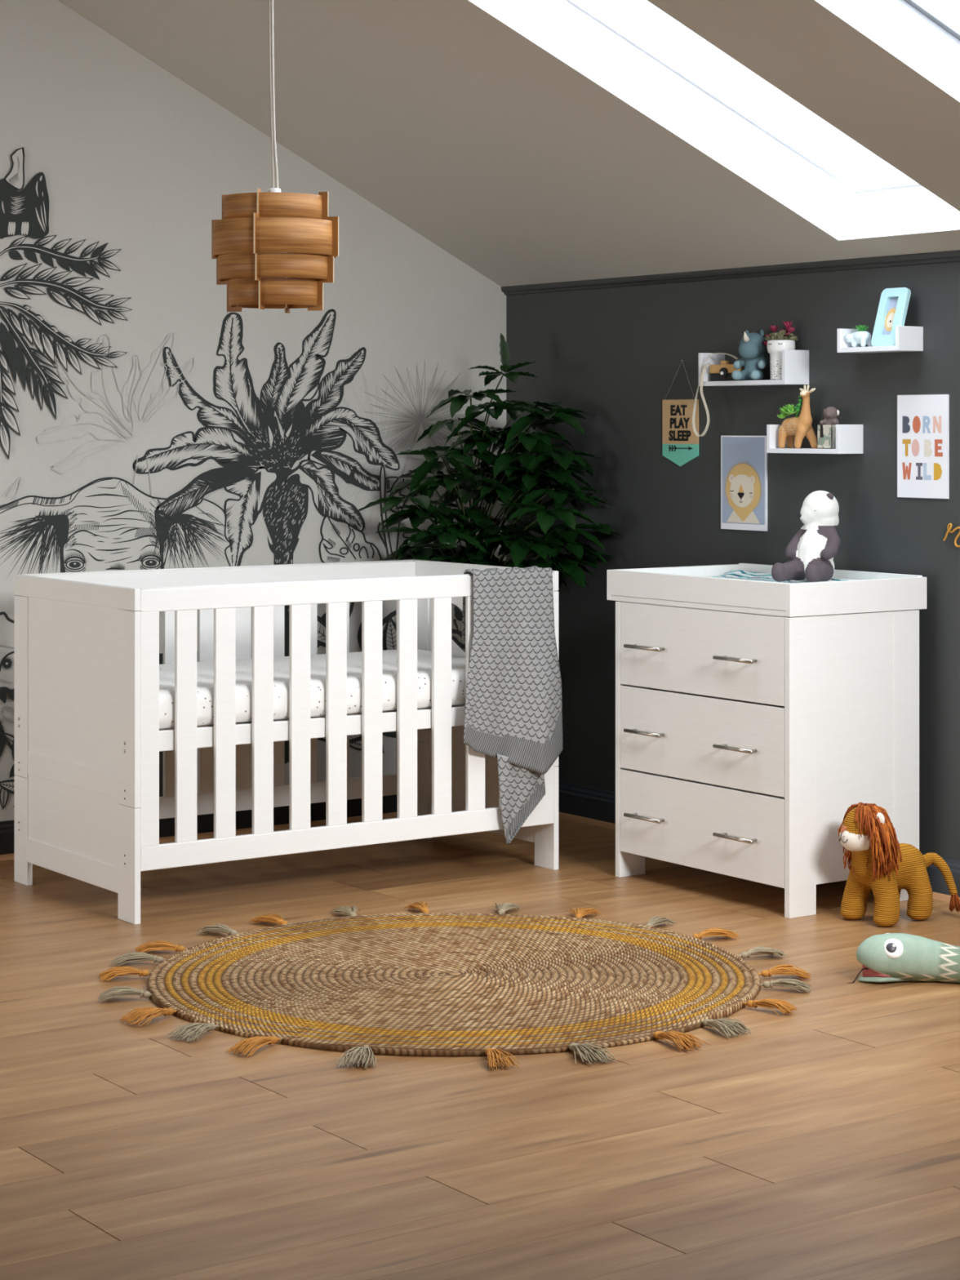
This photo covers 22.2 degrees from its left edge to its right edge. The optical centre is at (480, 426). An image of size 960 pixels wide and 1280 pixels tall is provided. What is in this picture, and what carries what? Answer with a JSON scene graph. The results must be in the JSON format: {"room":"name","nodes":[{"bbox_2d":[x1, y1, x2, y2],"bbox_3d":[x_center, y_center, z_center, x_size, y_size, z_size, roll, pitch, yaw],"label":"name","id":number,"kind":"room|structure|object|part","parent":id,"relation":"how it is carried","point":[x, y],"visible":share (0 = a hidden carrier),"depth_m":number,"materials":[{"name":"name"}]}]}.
{"room":"children's room","nodes":[
{"label":"children's room","id":0,"kind":"room"},
{"bbox_2d":[0,0,506,821],"bbox_3d":[-2.630,-0.534,6.994,6.800,3.854,0.111,0,0,-35],"label":"wall","id":1,"kind":"structure","parent":0,"point":[146,423],"depth_m":8.08,"materials":[{"name":"white paint"}]},
{"bbox_2d":[0,795,396,860],"bbox_3d":[-2.599,1.304,6.950,6.600,0.118,0.018,0,0,-35],"label":"baseboard","id":2,"kind":"structure","parent":1,"relation":"attached to","point":[205,823],"depth_m":8.21,"materials":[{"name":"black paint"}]},
{"bbox_2d":[0,817,959,1279],"bbox_3d":[-0.346,1.377,3.762,6.620,0.030,7.866,0,0,-35],"label":"floor","id":3,"kind":"structure","parent":0,"point":[821,1141],"depth_m":4.86,"materials":[{"name":"brown wood"}]},
{"bbox_2d":[13,559,558,924],"bbox_3d":[-0.577,0.902,7.440,1.452,0.920,0.788,0,0,-35],"label":"bed","id":4,"kind":"object","parent":3,"relation":"on","point":[89,740],"visible":0.88,"depth_m":7.09,"materials":[{"name":"white paint"}]},
{"bbox_3d":[-1.363,0.934,7.313,0.018,0.856,0.092,0,0,-35],"label":"leg","id":5,"kind":"part","parent":4,"relation":"part of","materials":[{"name":"white paint"}]},
{"bbox_3d":[-1.167,1.257,7.033,0.015,0.072,0.593,0,0,-35],"label":"cross rail","id":6,"kind":"part","parent":4,"relation":"part of","materials":[{"name":"white paint"}]},
{"bbox_3d":[-1.167,0.998,7.033,0.015,0.068,0.593,0,0,-35],"label":"cross rail","id":7,"kind":"part","parent":4,"relation":"part of","materials":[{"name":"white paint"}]},
{"bbox_3d":[-1.163,0.877,7.029,0.009,0.770,0.668,0,0,-35],"label":"panel","id":8,"kind":"part","parent":4,"relation":"part of","materials":[{"name":"white paint"}]},
{"bbox_3d":[-1.163,0.474,7.028,0.018,0.061,0.788,0,0,-35],"label":"head rail","id":9,"kind":"part","parent":4,"relation":"part of","materials":[{"name":"white paint"}]},
{"bbox_3d":[-0.966,0.934,6.748,0.018,0.856,0.103,0,0,-35],"label":"leg","id":10,"kind":"part","parent":4,"relation":"part of","materials":[{"name":"white paint"}]},
{"bbox_3d":[-0.799,0.446,7.755,1.406,0.007,0.007,0,0,-35],"label":"teething rail","id":11,"kind":"part","parent":4,"relation":"part of","materials":[{"name":"white paint"}]},
{"bbox_3d":[-0.799,0.478,7.755,1.414,0.061,0.018,0,0,-35],"label":"rail","id":12,"kind":"part","parent":4,"relation":"part of","materials":[{"name":"white paint"}]},
{"bbox_3d":[-0.799,1.185,7.755,1.414,0.067,0.018,0,0,-35],"label":"rail","id":13,"kind":"part","parent":4,"relation":"part of","materials":[{"name":"white paint"}]},
{"bbox_3d":[-0.356,0.446,7.125,1.406,0.007,0.007,0,0,-35],"label":"teething rail","id":14,"kind":"part","parent":4,"relation":"part of","materials":[{"name":"white paint"}]},
{"bbox_2d":[159,649,465,728],"bbox_3d":[-0.577,0.787,7.440,1.390,0.108,0.736,0,0,-35],"label":"mattress","id":15,"kind":"object","parent":4,"relation":"on","point":[205,669],"visible":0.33,"depth_m":7.19,"materials":[{"name":"fabric"}]},
{"bbox_2d":[451,603,465,652],"bbox_3d":[-0.060,0.643,7.768,0.086,0.178,0.183,0,0,-14],"label":"cushion","id":16,"kind":"object","parent":15,"relation":"on","point":[456,613],"visible":0.29,"depth_m":7.74,"materials":[{"name":"fabric"}]},
{"bbox_3d":[-0.356,0.478,7.125,1.414,0.061,0.018,0,0,-35],"label":"rail","id":17,"kind":"part","parent":4,"relation":"part of","materials":[{"name":"white paint"}]},
{"bbox_3d":[-0.356,1.185,7.125,1.414,0.067,0.018,0,0,-35],"label":"rail","id":18,"kind":"part","parent":4,"relation":"part of","materials":[{"name":"white paint"}]},
{"bbox_3d":[-0.191,0.934,8.137,0.018,0.856,0.092,0,0,-35],"label":"leg","id":19,"kind":"part","parent":4,"relation":"part of","materials":[{"name":"white paint"}]},
{"bbox_3d":[0.005,0.998,7.857,0.015,0.068,0.593,0,0,-35],"label":"cross rail","id":20,"kind":"part","parent":4,"relation":"part of","materials":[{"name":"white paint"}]},
{"bbox_3d":[0.009,0.877,7.852,0.009,0.770,0.668,0,0,-35],"label":"panel","id":21,"kind":"part","parent":4,"relation":"part of","materials":[{"name":"white paint"}]},
{"bbox_3d":[0.005,1.257,7.857,0.015,0.072,0.593,0,0,-35],"label":"cross rail","id":22,"kind":"part","parent":4,"relation":"part of","materials":[{"name":"white paint"}]},
{"bbox_3d":[0.009,0.474,7.852,0.018,0.061,0.788,0,0,-35],"label":"head rail","id":23,"kind":"part","parent":4,"relation":"part of","materials":[{"name":"white paint"}]},
{"bbox_2d":[462,565,563,844],"bbox_3d":[0.089,0.844,7.421,0.403,0.837,0.100,0,0,-35],"label":"blanket","id":24,"kind":"object","parent":4,"relation":"hanging from","point":[513,711],"visible":1,"depth_m":7.41,"materials":[{"name":"grey fabric"}]},
{"bbox_3d":[0.206,0.934,7.572,0.018,0.856,0.103,0,0,-35],"label":"leg","id":25,"kind":"part","parent":4,"relation":"part of","materials":[{"name":"white paint"}]},
{"bbox_2d":[97,902,812,1069],"bbox_3d":[-0.059,1.347,6.051,1.770,0.028,1.774,0,0,-35],"label":"round rug","id":26,"kind":"object","parent":3,"relation":"on","point":[425,984],"visible":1,"depth_m":5.92,"materials":[{"name":"wicker"}]},
{"bbox_2d":[354,333,623,591],"bbox_3d":[0.011,0.520,8.263,0.803,1.683,0.808,0,0,-35],"label":"plant","id":27,"kind":"object","parent":3,"relation":"on","point":[508,482],"visible":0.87,"depth_m":8.26,"materials":[{"name":"green plant"}]},
{"bbox_2d":[615,600,919,918],"bbox_3d":[0.825,0.945,7.237,0.539,0.835,0.778,0,0,-35],"label":"dresser","id":28,"kind":"object","parent":3,"relation":"on","point":[745,743],"visible":0.87,"depth_m":6.99,"materials":[{"name":"white paint"}]},
{"bbox_3d":[0.491,1.161,7.275,0.036,0.012,0.163,0,0,-35],"label":"handle","id":29,"kind":"part","parent":28,"relation":"part of","materials":[{"name":"metal"}]},
{"bbox_3d":[0.491,0.909,7.275,0.036,0.012,0.163,0,0,-35],"label":"handle","id":30,"kind":"part","parent":28,"relation":"part of","materials":[{"name":"metal"}]},
{"bbox_3d":[0.491,0.656,7.275,0.036,0.012,0.163,0,0,-35],"label":"handle","id":31,"kind":"part","parent":28,"relation":"part of","materials":[{"name":"metal"}]},
{"bbox_3d":[0.622,0.946,7.557,0.503,0.833,0.021,0,0,-35],"label":"panel","id":32,"kind":"part","parent":28,"relation":"part of","materials":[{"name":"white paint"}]},
{"bbox_3d":[0.819,1.159,7.233,0.452,0.246,0.732,0,0,-35],"label":"drawer","id":33,"kind":"part","parent":28,"relation":"part of","materials":[{"name":"white wood"}]},
{"bbox_3d":[0.819,0.906,7.233,0.452,0.248,0.732,0,0,-35],"label":"drawer","id":34,"kind":"part","parent":28,"relation":"part of","materials":[{"name":"white wood"}]},
{"bbox_3d":[0.819,0.654,7.233,0.452,0.246,0.732,0,0,-35],"label":"drawer","id":35,"kind":"part","parent":28,"relation":"part of","materials":[{"name":"white wood"}]},
{"bbox_3d":[0.642,0.528,7.109,0.019,0.001,0.736,0,0,-35],"label":"rail","id":36,"kind":"part","parent":28,"relation":"part of","materials":[{"name":"white paint"}]},
{"bbox_3d":[0.726,1.165,6.940,0.036,0.012,0.163,0,0,-35],"label":"handle","id":37,"kind":"part","parent":28,"relation":"part of","materials":[{"name":"metal"}]},
{"bbox_3d":[0.726,0.912,6.940,0.036,0.012,0.163,0,0,-35],"label":"handle","id":38,"kind":"part","parent":28,"relation":"part of","materials":[{"name":"metal"}]},
{"bbox_3d":[0.726,0.659,6.940,0.036,0.012,0.163,0,0,-35],"label":"handle","id":39,"kind":"part","parent":28,"relation":"part of","materials":[{"name":"metal"}]},
{"bbox_2d":[606,563,926,617],"bbox_3d":[0.840,0.479,7.272,0.531,0.096,0.822,0,0,-35],"label":"changing table top","id":40,"kind":"object","parent":28,"relation":"on","point":[675,586],"visible":0.98,"depth_m":7.03,"materials":[{"name":"white paint"}]},
{"bbox_2d":[704,569,857,583],"bbox_3d":[0.840,0.481,7.272,0.487,0.067,0.774,0,0,-35],"label":"mat","id":41,"kind":"object","parent":40,"relation":"in","point":[733,574],"visible":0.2,"depth_m":7.55,"materials":[{"name":"teal fabric"}]},
{"bbox_2d":[771,490,840,582],"bbox_3d":[0.975,0.325,7.230,0.166,0.271,0.229,0,0,35],"label":"toy","id":42,"kind":"object","parent":41,"relation":"on","point":[811,551],"visible":0.99,"depth_m":7.22,"materials":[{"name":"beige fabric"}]},
{"bbox_3d":[1.057,0.946,6.938,0.503,0.833,0.021,0,0,-35],"label":"panel","id":43,"kind":"part","parent":28,"relation":"part of","materials":[{"name":"white paint"}]},
{"bbox_2d":[838,802,959,926],"bbox_3d":[1.144,1.197,6.773,0.358,0.330,0.216,0,0,-35],"label":"toy","id":44,"kind":"object","parent":3,"relation":"on","point":[885,866],"visible":1,"depth_m":6.69,"materials":[{"name":"orange fabric"}]},
{"bbox_2d":[847,933,959,983],"bbox_3d":[1.309,1.304,5.997,0.819,0.117,0.164,0,0,0],"label":"toy","id":45,"kind":"object","parent":3,"relation":"on","point":[887,957],"visible":1,"depth_m":5.97,"materials":[{"name":"green fabric"}]},
{"bbox_2d":[57,0,959,286],"bbox_3d":[-0.362,-1.478,3.767,6.600,1.968,7.800,0,0,-35],"label":"ceiling","id":46,"kind":"structure","parent":0,"point":[529,142],"depth_m":7.25,"materials":[{"name":"paint"}]},
{"bbox_2d":[211,0,338,313],"bbox_3d":[-0.469,-0.964,5.600,0.283,1.400,0.283,0,0,-35],"label":"pendant lamp","id":47,"kind":"object","parent":46,"relation":"hanging from","point":[272,249],"visible":1,"depth_m":5.50,"materials":[{"name":"brown wood"}]},
{"bbox_3d":[-0.472,-1.082,5.600,0.025,1.080,0.007,0,0,0],"label":"cord","id":48,"kind":"part","parent":47,"relation":"part of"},
{"bbox_2d":[566,0,919,192],"bbox_3d":[0.197,-1.322,6.482,2.576,1.247,0.576,0,0,-28],"label":"window","id":49,"kind":"structure","parent":46,"relation":"attached to","point":[585,6],"depth_m":7.09,"materials":[{"name":"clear glass"}]},
{"bbox_2d":[903,0,959,39],"bbox_3d":[0.807,-1.313,5.607,2.586,1.265,0.588,0,0,-28],"label":"window","id":50,"kind":"structure","parent":46,"relation":"attached to","point":[935,11],"depth_m":6.11,"materials":[{"name":"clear glass"}]},
{"bbox_3d":[0.811,-1.322,5.609,2.578,1.247,0.588,0,0,-28],"label":"frame","id":51,"kind":"part","parent":50,"relation":"part of","materials":[{"name":"white"}]},
{"bbox_2d":[506,262,959,860],"bbox_3d":[2.379,0.450,5.693,0.100,1.886,7.800,0,0,-35],"label":"wall","id":52,"kind":"structure","parent":0,"point":[613,355],"depth_m":7.85,"materials":[{"name":"grey paint"}]},
{"bbox_2d":[662,360,698,466],"bbox_3d":[0.658,-0.044,8.046,0.010,0.349,0.182,0,0,-35],"label":"pennant","id":53,"kind":"object","parent":52,"relation":"attached to","point":[680,442],"visible":0.99,"depth_m":8.04,"materials":[{"name":"brown fabric"}]},
{"bbox_2d":[501,249,959,295],"bbox_3d":[2.328,-0.489,5.658,0.024,0.031,7.800,0,0,-35],"label":"trim","id":54,"kind":"structure","parent":52,"relation":"attached to","point":[948,256],"depth_m":7.77,"materials":[{"name":"grey paint"}]},
{"bbox_2d":[720,435,767,531],"bbox_3d":[0.839,0.178,7.790,0.008,0.300,0.218,0,0,-35],"label":"poster","id":55,"kind":"object","parent":52,"relation":"attached to","point":[744,459],"visible":1,"depth_m":7.79,"materials":[{"name":"paper"}]},
{"bbox_2d":[698,349,808,386],"bbox_3d":[0.856,-0.182,7.686,0.100,0.106,0.409,0,0,-35],"label":"wall shelf","id":56,"kind":"object","parent":52,"relation":"attached to","point":[795,363],"visible":0.94,"depth_m":7.54,"materials":[{"name":"white laminate"}]},
{"bbox_3d":[0.742,-0.182,7.848,0.100,0.106,0.014,0,0,-35],"label":"panel","id":57,"kind":"part","parent":56,"relation":"part of","materials":[{"name":"white laminate"}]},
{"bbox_2d":[692,352,745,436],"bbox_3d":[0.757,-0.101,7.775,0.071,0.268,0.188,0,0,-35],"label":"camera","id":58,"kind":"object","parent":56,"relation":"on","point":[722,372],"visible":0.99,"depth_m":7.78,"materials":[{"name":"brown wood"}]},
{"bbox_2d":[731,329,767,380],"bbox_3d":[0.849,-0.225,7.659,0.122,0.157,0.110,0,0,-35],"label":"toy","id":59,"kind":"object","parent":56,"relation":"on","point":[752,348],"visible":1,"depth_m":7.64,"materials":[{"name":"blue fabric"}]},
{"bbox_2d":[762,320,798,379],"bbox_3d":[0.932,-0.236,7.584,0.105,0.182,0.128,0,0,3],"label":"planter","id":60,"kind":"object","parent":56,"relation":"on","point":[776,342],"visible":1,"depth_m":7.54,"materials":[{"name":"white ceramic"}]},
{"bbox_2d":[767,339,795,360],"bbox_3d":[0.931,-0.235,7.571,0.087,0.062,0.087,0,0,-35],"label":"flower pot","id":61,"kind":"object","parent":60,"relation":"on","point":[775,347],"depth_m":7.54,"materials":[{"name":"white ceramic"}]},
{"bbox_3d":[0.970,-0.182,7.524,0.100,0.106,0.014,0,0,-35],"label":"panel","id":62,"kind":"part","parent":56,"relation":"part of","materials":[{"name":"white laminate"}]},
{"bbox_2d":[558,781,959,902],"bbox_3d":[2.336,1.304,5.652,0.018,0.118,7.782,0,0,-35],"label":"baseboard","id":63,"kind":"structure","parent":52,"relation":"attached to","point":[573,799],"depth_m":8.39,"materials":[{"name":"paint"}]},
{"bbox_2d":[766,424,862,453],"bbox_3d":[1.018,0.037,7.456,0.100,0.088,0.321,0,0,-35],"label":"wall shelf","id":64,"kind":"object","parent":52,"relation":"attached to","point":[849,437],"visible":0.91,"depth_m":7.34,"materials":[{"name":"white laminate"}]},
{"bbox_3d":[0.929,0.037,7.582,0.100,0.088,0.014,0,0,-35],"label":"panel","id":65,"kind":"part","parent":64,"relation":"part of","materials":[{"name":"white laminate"}]},
{"bbox_2d":[777,385,817,448],"bbox_3d":[0.971,-0.030,7.506,0.063,0.194,0.157,0,0,-35],"label":"planter","id":66,"kind":"object","parent":64,"relation":"on","point":[800,427],"visible":1,"depth_m":7.48,"materials":[{"name":"beige ceramic"}]},
{"bbox_2d":[817,424,835,448],"bbox_3d":[1.060,0.030,7.390,0.062,0.072,0.064,0,0,-35],"label":"fabric basket","id":67,"kind":"object","parent":64,"relation":"on","point":[826,433],"visible":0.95,"depth_m":7.37,"materials":[{"name":"fabric"}]},
{"bbox_2d":[819,406,839,424],"bbox_3d":[1.057,-0.001,7.385,0.058,0.119,0.054,0,0,30],"label":"toy","id":68,"kind":"object","parent":67,"relation":"in","point":[830,413],"visible":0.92,"depth_m":7.37,"materials":[{"name":"grey fabric"}]},
{"bbox_3d":[1.106,0.037,7.331,0.100,0.088,0.014,0,0,-35],"label":"panel","id":69,"kind":"part","parent":64,"relation":"part of","materials":[{"name":"white laminate"}]},
{"bbox_2d":[836,325,923,353],"bbox_3d":[1.179,-0.256,7.227,0.100,0.072,0.257,0,0,-35],"label":"wall shelf","id":70,"kind":"object","parent":52,"relation":"attached to","point":[908,339],"visible":0.9,"depth_m":7.14,"materials":[{"name":"white laminate"}]},
{"bbox_3d":[1.109,-0.256,7.326,0.100,0.072,0.014,0,0,-35],"label":"panel","id":71,"kind":"part","parent":70,"relation":"part of","materials":[{"name":"white laminate"}]},
{"bbox_2d":[844,324,871,346],"bbox_3d":[1.130,-0.269,7.279,0.080,0.066,0.057,0,0,44],"label":"planter","id":72,"kind":"object","parent":70,"relation":"on","point":[860,338],"visible":0.99,"depth_m":7.26,"materials":[{"name":"white ceramic"}]},
{"bbox_2d":[871,287,911,346],"bbox_3d":[1.212,-0.319,7.181,0.087,0.176,0.108,0,0,-35],"label":"photo frame","id":73,"kind":"object","parent":70,"relation":"on","point":[893,305],"visible":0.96,"depth_m":7.17,"materials":[{"name":"teal paint"}]},
{"bbox_2d":[882,297,897,334],"bbox_3d":[1.206,-0.321,7.177,0.033,0.113,0.048,0,0,-35],"label":"picture","id":74,"kind":"object","parent":73,"relation":"attached to","point":[890,305],"depth_m":7.18,"materials":[{"name":"multicoloured paper"}]},
{"bbox_3d":[1.249,-0.256,7.127,0.100,0.072,0.014,0,0,-35],"label":"panel","id":75,"kind":"part","parent":70,"relation":"part of","materials":[{"name":"white laminate"}]},
{"bbox_2d":[897,394,949,498],"bbox_3d":[1.292,0.058,7.146,0.006,0.301,0.204,0,0,-35],"label":"poster","id":76,"kind":"object","parent":52,"relation":"attached to","point":[922,420],"visible":1,"depth_m":7.14,"materials":[{"name":"paper"}]},
{"bbox_2d":[942,523,959,547],"bbox_3d":[1.386,0.312,7.002,0.012,0.069,0.171,0,0,-35],"label":"word sign","id":77,"kind":"object","parent":52,"relation":"attached to","point":[948,527],"visible":1,"depth_m":7.04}
]}

